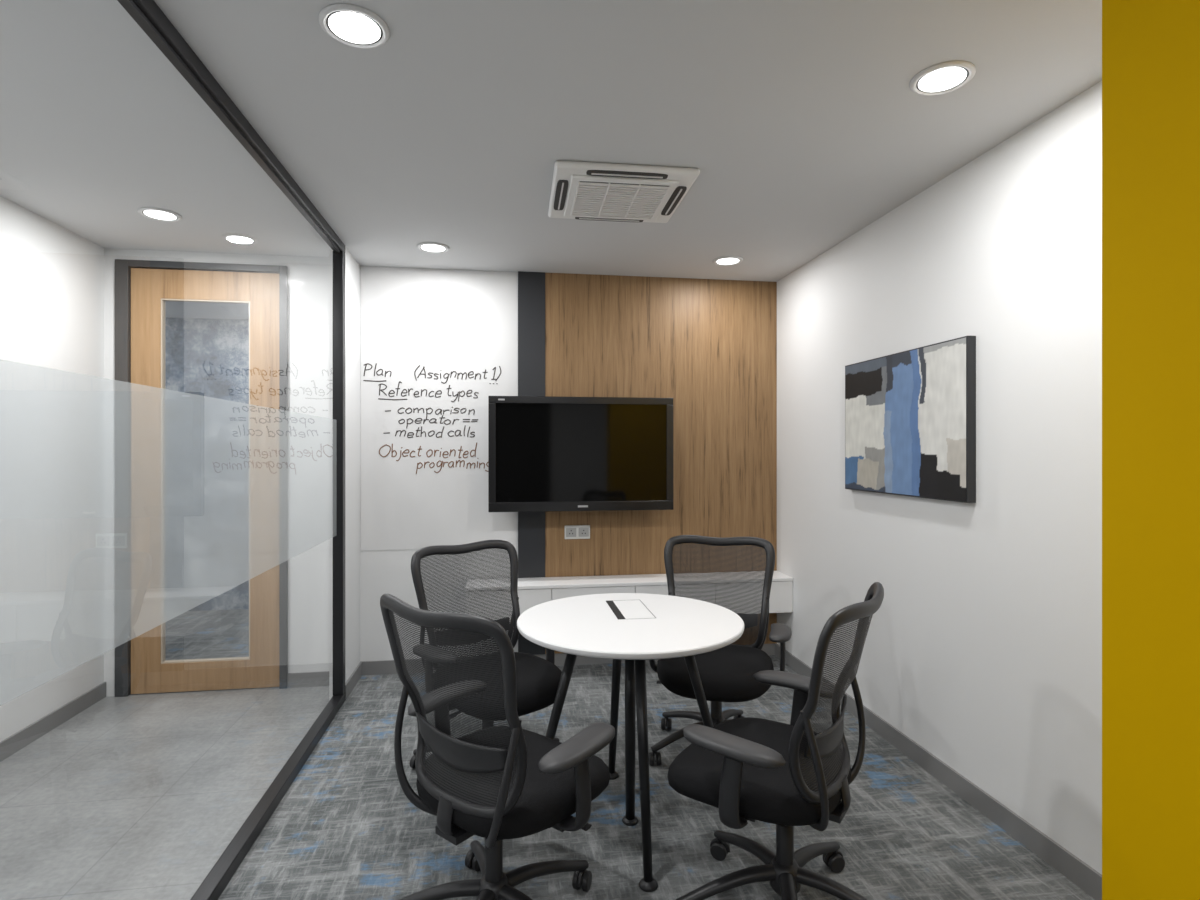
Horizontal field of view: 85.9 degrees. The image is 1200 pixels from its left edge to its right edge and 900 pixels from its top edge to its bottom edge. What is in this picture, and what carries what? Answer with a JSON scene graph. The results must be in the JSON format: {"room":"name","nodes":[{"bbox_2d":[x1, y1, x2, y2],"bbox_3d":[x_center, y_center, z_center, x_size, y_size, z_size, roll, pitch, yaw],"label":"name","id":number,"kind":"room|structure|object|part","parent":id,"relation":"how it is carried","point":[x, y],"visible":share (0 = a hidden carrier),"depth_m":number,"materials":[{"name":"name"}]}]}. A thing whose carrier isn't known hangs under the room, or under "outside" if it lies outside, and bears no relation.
{"room":"office","nodes":[
{"label":"office","id":0,"kind":"room"},
{"bbox_2d":[0,196,103,741],"bbox_3d":[-2.401,0.130,0.177,0.100,2.600,7.450,0,0,-8],"label":"wall","id":1,"kind":"structure","parent":0,"point":[52,276],"depth_m":3.29,"materials":[{"name":"white paint"}]},
{"bbox_2d":[0,682,105,761],"bbox_3d":[-2.337,1.387,0.121,0.012,0.085,7.320,0,0,-8],"label":"baseboard","id":2,"kind":"structure","parent":1,"relation":"attached to","point":[29,734],"depth_m":3.28,"materials":[{"name":"grey"}]},
{"bbox_2d":[104,259,114,695],"bbox_3d":[-2.852,0.162,3.805,0.065,2.535,0.120,0,0,-8],"label":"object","id":3,"kind":"object","parent":1,"relation":"attached to","point":[109,265],"depth_m":3.75,"materials":[{"name":"white paint"}]},
{"bbox_2d":[115,259,130,696],"bbox_3d":[-2.783,0.163,3.795,0.070,2.535,0.120,0,0,-8],"label":"frame","id":4,"kind":"object","parent":1,"relation":"attached to","point":[122,270],"visible":0.74,"depth_m":3.74,"materials":[{"name":"grey metal"}]},
{"bbox_2d":[104,248,287,266],"bbox_3d":[-2.387,-1.138,3.873,1.005,0.065,0.120,0,0,-8],"label":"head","id":5,"kind":"object","parent":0,"point":[109,254],"depth_m":3.81},
{"bbox_2d":[165,318,248,611],"bbox_3d":[-3.137,0.130,5.855,2.700,2.600,0.100,0,0,-8],"label":"wall","id":6,"kind":"structure","parent":0,"point":[207,360],"depth_m":5.75,"materials":[{"name":"grey glass"}]},
{"bbox_2d":[165,301,248,319],"bbox_3d":[-2.995,-1.220,4.891,2.700,0.100,1.850,0,0,-8],"label":"ceiling","id":7,"kind":"structure","parent":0,"point":[199,310],"depth_m":5.41,"materials":[{"name":"white paint"}]},
{"bbox_2d":[288,256,328,672],"bbox_3d":[-1.740,0.130,3.969,0.305,2.600,0.120,0,0,-8],"label":"wall","id":8,"kind":"structure","parent":0,"point":[308,277],"depth_m":3.90,"materials":[{"name":"white paint"}]},
{"bbox_2d":[128,260,278,693],"bbox_3d":[-2.339,0.160,3.860,0.828,2.530,0.120,0,0,-8],"label":"door","id":9,"kind":"structure","parent":8,"relation":"in","point":[147,264],"depth_m":3.81,"materials":[{"name":"brown wood"}]},
{"bbox_3d":[-2.662,0.181,3.795,0.160,2.487,0.045,0,0,-8],"label":"stile","id":10,"kind":"part","parent":9,"relation":"part of","materials":[{"name":"brown wood"}]},
{"bbox_2d":[161,298,164,663],"bbox_3d":[-2.578,0.182,3.807,0.008,2.145,0.036,0,0,-8],"label":"bead","id":11,"kind":"object","parent":9,"relation":"attached to","point":[162,301],"visible":1,"depth_m":3.79,"materials":[{"name":"beige"}]},
{"bbox_3d":[-2.339,-0.976,3.843,0.492,0.172,0.045,0,0,-8],"label":"rail","id":12,"kind":"part","parent":9,"relation":"part of","materials":[{"name":"brown wood"}]},
{"bbox_2d":[162,299,248,303],"bbox_3d":[-2.339,-0.886,3.842,0.476,0.008,0.036,0,0,-8],"label":"bead","id":13,"kind":"object","parent":9,"relation":"attached to","point":[173,300],"visible":1,"depth_m":3.83,"materials":[{"name":"beige"}]},
{"bbox_2d":[161,660,249,692],"bbox_3d":[-2.339,1.340,3.843,0.492,0.170,0.045,0,0,-8],"label":"rail","id":14,"kind":"object","parent":9,"relation":"attached to","point":[234,674],"visible":0.77,"depth_m":3.82,"materials":[{"name":"brown wood"}]},
{"bbox_2d":[162,657,248,663],"bbox_3d":[-2.339,1.251,3.842,0.476,0.008,0.036,0,0,-8],"label":"bead","id":15,"kind":"object","parent":14,"relation":"on","point":[229,658],"visible":1,"depth_m":3.84,"materials":[{"name":"beige"}]},
{"bbox_2d":[249,301,249,659],"bbox_3d":[-2.099,0.182,3.877,0.008,2.145,0.036,0,0,-8],"label":"bead","id":16,"kind":"object","parent":9,"relation":"attached to","point":[249,301],"visible":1,"depth_m":3.86,"materials":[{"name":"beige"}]},
{"bbox_3d":[-2.014,0.181,3.891,0.166,2.487,0.045,0,0,-8],"label":"stile","id":17,"kind":"part","parent":9,"relation":"part of","materials":[{"name":"brown wood"}]},
{"bbox_2d":[279,266,287,688],"bbox_3d":[-1.908,0.163,3.924,0.042,2.535,0.120,0,0,-8],"label":"frame","id":18,"kind":"object","parent":8,"relation":"attached to","point":[283,270],"visible":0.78,"depth_m":3.87,"materials":[{"name":"grey metal"}]},
{"bbox_2d":[287,671,328,687],"bbox_3d":[-1.730,1.387,3.904,0.305,0.085,0.012,0,0,-8],"label":"baseboard","id":19,"kind":"structure","parent":8,"relation":"attached to","point":[304,679],"depth_m":3.89,"materials":[{"name":"grey"}]},
{"bbox_2d":[329,247,359,700],"bbox_3d":[-1.533,0.130,3.888,0.080,2.600,0.420,0,0,-8],"label":"wall","id":20,"kind":"structure","parent":0,"point":[352,268],"depth_m":3.81,"materials":[{"name":"white paint"}]},
{"bbox_2d":[345,662,361,699],"bbox_3d":[-1.487,1.387,3.889,0.012,0.085,0.408,0,0,-8],"label":"baseboard","id":21,"kind":"structure","parent":20,"relation":"attached to","point":[356,675],"depth_m":3.87,"materials":[{"name":"grey"}]},
{"bbox_2d":[360,266,517,660],"bbox_3d":[-0.141,0.130,4.356,2.950,2.600,0.100,0,0,-8],"label":"wall","id":22,"kind":"structure","parent":0,"point":[382,572],"depth_m":4.13,"materials":[{"name":"white paint"}]},
{"bbox_2d":[360,266,517,550],"bbox_3d":[-1.031,-0.265,4.171,0.993,1.809,0.005,0,0,-8],"label":"whiteboard","id":23,"kind":"object","parent":22,"relation":"attached to","point":[435,344],"visible":0.97,"depth_m":4.16,"materials":[{"name":"white"}]},
{"bbox_2d":[518,271,544,654],"bbox_3d":[-0.450,0.087,4.248,0.177,2.515,0.024,0,0,-8],"label":"strip","id":24,"kind":"object","parent":22,"relation":"attached to","point":[531,285],"depth_m":4.24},
{"bbox_2d":[360,643,774,674],"bbox_3d":[-0.154,1.387,4.297,2.768,0.085,0.012,0,0,-8],"label":"baseboard","id":25,"kind":"structure","parent":22,"relation":"attached to","point":[384,666],"depth_m":4.25,"materials":[{"name":"grey"}]},
{"bbox_2d":[465,571,792,619],"bbox_3d":[0.204,0.951,4.202,2.109,0.226,0.263,0,0,-8],"label":"credenza","id":26,"kind":"object","parent":22,"relation":"attached to","point":[532,592],"visible":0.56,"depth_m":4.11,"materials":[{"name":"white laminate"}]},
{"bbox_3d":[-0.561,0.963,3.970,0.523,0.203,0.019,0,0,-8],"label":"drawer","id":27,"kind":"part","parent":26,"relation":"part of","materials":[{"name":"white laminate"}]},
{"bbox_3d":[-0.039,0.963,4.047,0.523,0.203,0.019,0,0,-8],"label":"drawer","id":28,"kind":"part","parent":26,"relation":"part of","materials":[{"name":"white laminate"}]},
{"bbox_3d":[0.482,0.963,4.124,0.523,0.203,0.019,0,0,-8],"label":"drawer","id":29,"kind":"part","parent":26,"relation":"part of","materials":[{"name":"white laminate"}]},
{"bbox_3d":[1.004,0.963,4.201,0.523,0.203,0.019,0,0,-8],"label":"drawer","id":30,"kind":"part","parent":26,"relation":"part of","materials":[{"name":"white laminate"}]},
{"bbox_2d":[545,273,776,653],"bbox_3d":[0.432,0.087,4.380,1.608,2.515,0.020,0,0,-8],"label":"wall panel","id":31,"kind":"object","parent":22,"relation":"attached to","point":[709,346],"depth_m":4.39,"materials":[{"name":"brown wood"}]},
{"bbox_2d":[565,525,589,538],"bbox_3d":[-0.150,0.545,4.277,0.170,0.090,0.013,0,0,-8],"label":"wall socket","id":32,"kind":"object","parent":31,"relation":"attached to","point":[571,531],"visible":1,"depth_m":4.27,"materials":[{"name":"white plastic"}]},
{"bbox_2d":[488,396,672,511],"bbox_3d":[-0.122,0.025,4.189,1.184,0.726,0.187,0,0,-8],"label":"wall-mounted television","id":33,"kind":"object","parent":31,"relation":"attached to","point":[546,453],"visible":1,"depth_m":4.10,"materials":[{"name":"black"}]},
{"bbox_2d":[0,609,1094,899],"bbox_3d":[-0.318,1.480,1.469,7.000,0.100,9.400,0,0,-8],"label":"floor","id":34,"kind":"structure","parent":0,"point":[345,827],"depth_m":2.52,"materials":[{"name":"carpet"}]},
{"bbox_2d":[190,692,344,899],"bbox_3d":[-1.282,1.405,2.318,0.056,0.050,2.760,0,0,-8],"label":"rail","id":35,"kind":"object","parent":34,"relation":"on","point":[217,879],"visible":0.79,"depth_m":2.47,"materials":[{"name":"black metal"}]},
{"bbox_2d":[333,251,344,695],"bbox_3d":[-1.478,0.130,3.654,0.056,2.500,0.060,0,0,-8],"label":"end post","id":36,"kind":"object","parent":35,"relation":"on","point":[338,258],"visible":0.99,"depth_m":3.62,"materials":[{"name":"black metal"}]},
{"label":"glass pane","id":37,"kind":"object","parent":35,"relation":"on","visible":0},
{"bbox_2d":[119,0,339,252],"bbox_3d":[-1.277,-1.114,2.288,0.024,0.012,2.700,0,0,-8],"label":"rail top lip","id":38,"kind":"object","parent":37,"relation":"attached to","point":[131,7],"visible":1,"depth_m":2.06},
{"bbox_2d":[410,540,561,767],"bbox_3d":[-0.476,0.933,2.839,0.692,0.992,0.668,0,0,-40],"label":"office chair","id":39,"kind":"object","parent":34,"relation":"on","point":[538,679],"visible":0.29,"depth_m":2.94,"materials":[{"name":"black fabric"}]},
{"bbox_3d":[-0.609,0.713,2.987,0.550,0.553,0.187,0,0,-40],"label":"frame","id":40,"kind":"part","parent":39,"relation":"part of","materials":[{"name":"black plastic"}]},
{"bbox_2d":[433,652,561,720],"bbox_3d":[-0.444,1.009,2.792,0.524,0.120,0.507,0,0,-40],"label":"seat cushion","id":41,"kind":"object","parent":39,"relation":"on","point":[538,679],"depth_m":2.70,"materials":[{"name":"black fabric"}]},
{"bbox_2d":[380,593,614,899],"bbox_3d":[-0.301,0.918,1.901,0.698,1.020,0.685,0,0,39],"label":"office chair","id":42,"kind":"object","parent":34,"relation":"on","point":[496,784],"visible":1,"depth_m":1.75,"materials":[{"name":"black plastic"}]},
{"bbox_3d":[-0.422,0.693,1.764,0.550,0.569,0.187,0,0,39],"label":"frame","id":43,"kind":"part","parent":42,"relation":"part of","materials":[{"name":"black plastic"}]},
{"bbox_2d":[416,726,609,839],"bbox_3d":[-0.263,0.996,1.963,0.524,0.123,0.507,0,0,39],"label":"seat cushion","id":44,"kind":"object","parent":42,"relation":"on","point":[546,801],"depth_m":1.77,"materials":[{"name":"black fabric"}]},
{"bbox_2d":[517,593,743,891],"bbox_3d":[0.116,1.042,2.519,0.874,0.776,0.874,0,0,-8],"label":"meeting table","id":45,"kind":"object","parent":34,"relation":"on","point":[634,628],"visible":0.8,"depth_m":2.44,"materials":[{"name":"white laminate"}]},
{"bbox_3d":[-0.175,1.051,2.457,0.236,0.743,0.042,0,0,-14],"label":"leg","id":46,"kind":"part","parent":45,"relation":"part of","materials":[{"name":"black metal"}]},
{"bbox_3d":[0.064,1.051,2.768,0.042,0.739,0.151,0,0,-19],"label":"leg","id":47,"kind":"part","parent":45,"relation":"part of","materials":[{"name":"black metal"}]},
{"bbox_3d":[0.146,1.051,2.221,0.042,0.743,0.240,0,0,-3],"label":"leg","id":48,"kind":"part","parent":45,"relation":"part of","materials":[{"name":"black metal"}]},
{"bbox_3d":[0.413,1.051,2.544,0.236,0.743,0.042,0,0,-2],"label":"leg","id":49,"kind":"part","parent":45,"relation":"part of","materials":[{"name":"black metal"}]},
{"bbox_2d":[649,535,791,765],"bbox_3d":[0.560,0.933,3.051,0.700,0.990,0.689,0,0,14],"label":"office chair","id":50,"kind":"object","parent":34,"relation":"on","point":[726,673],"visible":0.74,"depth_m":3.13,"materials":[{"name":"black fabric"}]},
{"bbox_2d":[657,645,773,701],"bbox_3d":[0.531,1.009,2.975,0.524,0.120,0.507,0,0,14],"label":"seat cushion","id":51,"kind":"object","parent":50,"relation":"on","point":[726,673],"depth_m":2.81,"materials":[{"name":"black fabric"}]},
{"bbox_3d":[0.592,0.713,3.223,0.550,0.553,0.187,0,0,14],"label":"frame","id":52,"kind":"part","parent":50,"relation":"part of","materials":[{"name":"black plastic"}]},
{"bbox_2d":[667,582,883,899],"bbox_3d":[0.580,0.918,1.973,0.691,1.020,0.694,0,0,35],"label":"office chair","id":53,"kind":"object","parent":34,"relation":"on","point":[787,776],"visible":1,"depth_m":1.85,"materials":[{"name":"black fabric"}]},
{"bbox_2d":[667,717,850,825],"bbox_3d":[0.500,0.996,2.020,0.507,0.123,0.524,0,0,35],"label":"seat cushion","id":54,"kind":"object","parent":53,"relation":"on","point":[772,796],"depth_m":1.86,"materials":[{"name":"black fabric"}]},
{"bbox_3d":[0.710,0.693,1.875,0.187,0.569,0.550,0,0,35],"label":"frame","id":55,"kind":"part","parent":53,"relation":"part of","materials":[{"name":"black plastic"}]},
{"bbox_2d":[0,0,1101,281],"bbox_3d":[0.409,-1.220,0.657,5.800,0.100,7.580,0,0,-8],"label":"ceiling","id":56,"kind":"structure","parent":0,"point":[802,123],"depth_m":2.24,"materials":[{"name":"paint"}]},
{"bbox_2d":[137,207,181,221],"bbox_3d":[-2.179,-1.165,3.196,0.184,0.010,0.184,0,0,-8],"label":"recessed light","id":57,"kind":"object","parent":56,"relation":"in","point":[154,213],"visible":1,"depth_m":3.18,"materials":[{"name":"white plastic"}]},
{"bbox_2d":[144,210,176,219],"bbox_3d":[-2.179,-1.166,3.196,0.135,0.007,0.135,0,0,-8],"label":"diffuser","id":58,"kind":"object","parent":57,"relation":"attached to","point":[152,214],"depth_m":3.19,"materials":[{"name":"white plastic"}]},
{"bbox_2d":[117,0,344,252],"bbox_3d":[-1.282,-1.145,2.318,0.056,0.050,2.760,0,0,-8],"label":"partition top frame","id":59,"kind":"structure","parent":56,"relation":"attached to","point":[149,8],"depth_m":2.10,"materials":[{"name":"black metal"}]},
{"bbox_2d":[319,3,389,48],"bbox_3d":[-0.677,-1.165,1.780,0.184,0.010,0.184,0,0,-8],"label":"recessed light","id":60,"kind":"object","parent":56,"relation":"in","point":[351,25],"visible":1,"depth_m":1.77,"materials":[{"name":"white"}]},
{"bbox_2d":[328,12,380,43],"bbox_3d":[-0.677,-1.166,1.780,0.135,0.007,0.135,0,0,-8],"label":"diffuser","id":61,"kind":"object","parent":60,"relation":"attached to","point":[344,27],"depth_m":1.77,"materials":[{"name":"white plastic"}]},
{"bbox_2d":[417,242,448,252],"bbox_3d":[-0.962,-1.165,3.720,0.184,0.010,0.184,0,0,-8],"label":"recessed light","id":62,"kind":"object","parent":56,"relation":"in","point":[430,247],"visible":1,"depth_m":3.70,"materials":[{"name":"white plastic"}]},
{"bbox_2d":[421,245,444,251],"bbox_3d":[-0.962,-1.166,3.720,0.135,0.007,0.135,0,0,-8],"label":"diffuser","id":63,"kind":"object","parent":62,"relation":"attached to","point":[426,248],"depth_m":3.72,"materials":[{"name":"white plastic"}]},
{"bbox_2d":[548,160,699,222],"bbox_3d":[0.080,-1.145,2.923,0.604,0.051,0.590,0,0,-7],"label":"air conditioner","id":64,"kind":"object","parent":56,"relation":"attached to","point":[594,191],"depth_m":2.80,"materials":[{"name":"white plastic"}]},
{"bbox_2d":[713,256,742,265],"bbox_3d":[0.789,-1.165,3.977,0.184,0.010,0.184,0,0,-8],"label":"recessed light","id":65,"kind":"object","parent":56,"relation":"in","point":[725,260],"visible":1,"depth_m":3.96,"materials":[{"name":"white plastic"}]},
{"bbox_2d":[717,258,738,264],"bbox_3d":[0.789,-1.166,3.977,0.135,0.007,0.135,0,0,-8],"label":"diffuser","id":66,"kind":"object","parent":65,"relation":"attached to","point":[720,261],"depth_m":3.98,"materials":[{"name":"white plastic"}]},
{"bbox_2d":[910,60,975,95],"bbox_3d":[1.076,-1.165,2.029,0.184,0.010,0.184,0,0,-8],"label":"recessed light","id":67,"kind":"object","parent":56,"relation":"in","point":[945,77],"visible":1,"depth_m":2.02,"materials":[{"name":"white plastic"}]},
{"bbox_2d":[918,67,966,91],"bbox_3d":[1.076,-1.166,2.029,0.135,0.007,0.135,0,0,-8],"label":"diffuser","id":68,"kind":"object","parent":67,"relation":"attached to","point":[934,79],"depth_m":2.02,"materials":[{"name":"white plastic"}]},
{"bbox_2d":[777,81,1101,873],"bbox_3d":[1.508,0.130,2.941,0.100,2.600,3.180,0,0,-8],"label":"wall","id":69,"kind":"structure","parent":0,"point":[983,644],"depth_m":2.53,"materials":[{"name":"white paint"}]},
{"bbox_2d":[845,336,975,502],"bbox_3d":[1.420,-0.123,3.050,0.039,0.670,0.940,0,0,-8],"label":"abstract painting","id":70,"kind":"object","parent":69,"relation":"attached to","point":[910,415],"visible":1,"depth_m":2.91,"materials":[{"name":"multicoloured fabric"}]},
{"bbox_2d":[775,643,1101,899],"bbox_3d":[1.452,1.387,2.933,0.012,0.085,3.180,0,0,-8],"label":"baseboard","id":71,"kind":"structure","parent":69,"relation":"attached to","point":[1077,871],"depth_m":2.52,"materials":[{"name":"grey"}]},
{"bbox_2d":[1102,0,1199,899],"bbox_3d":[1.513,0.130,1.224,1.050,2.600,0.220,0,0,-8],"label":"wall","id":72,"kind":"structure","parent":0,"point":[1151,48],"depth_m":1.16,"materials":[{"name":"yellow paint"}]}
]}

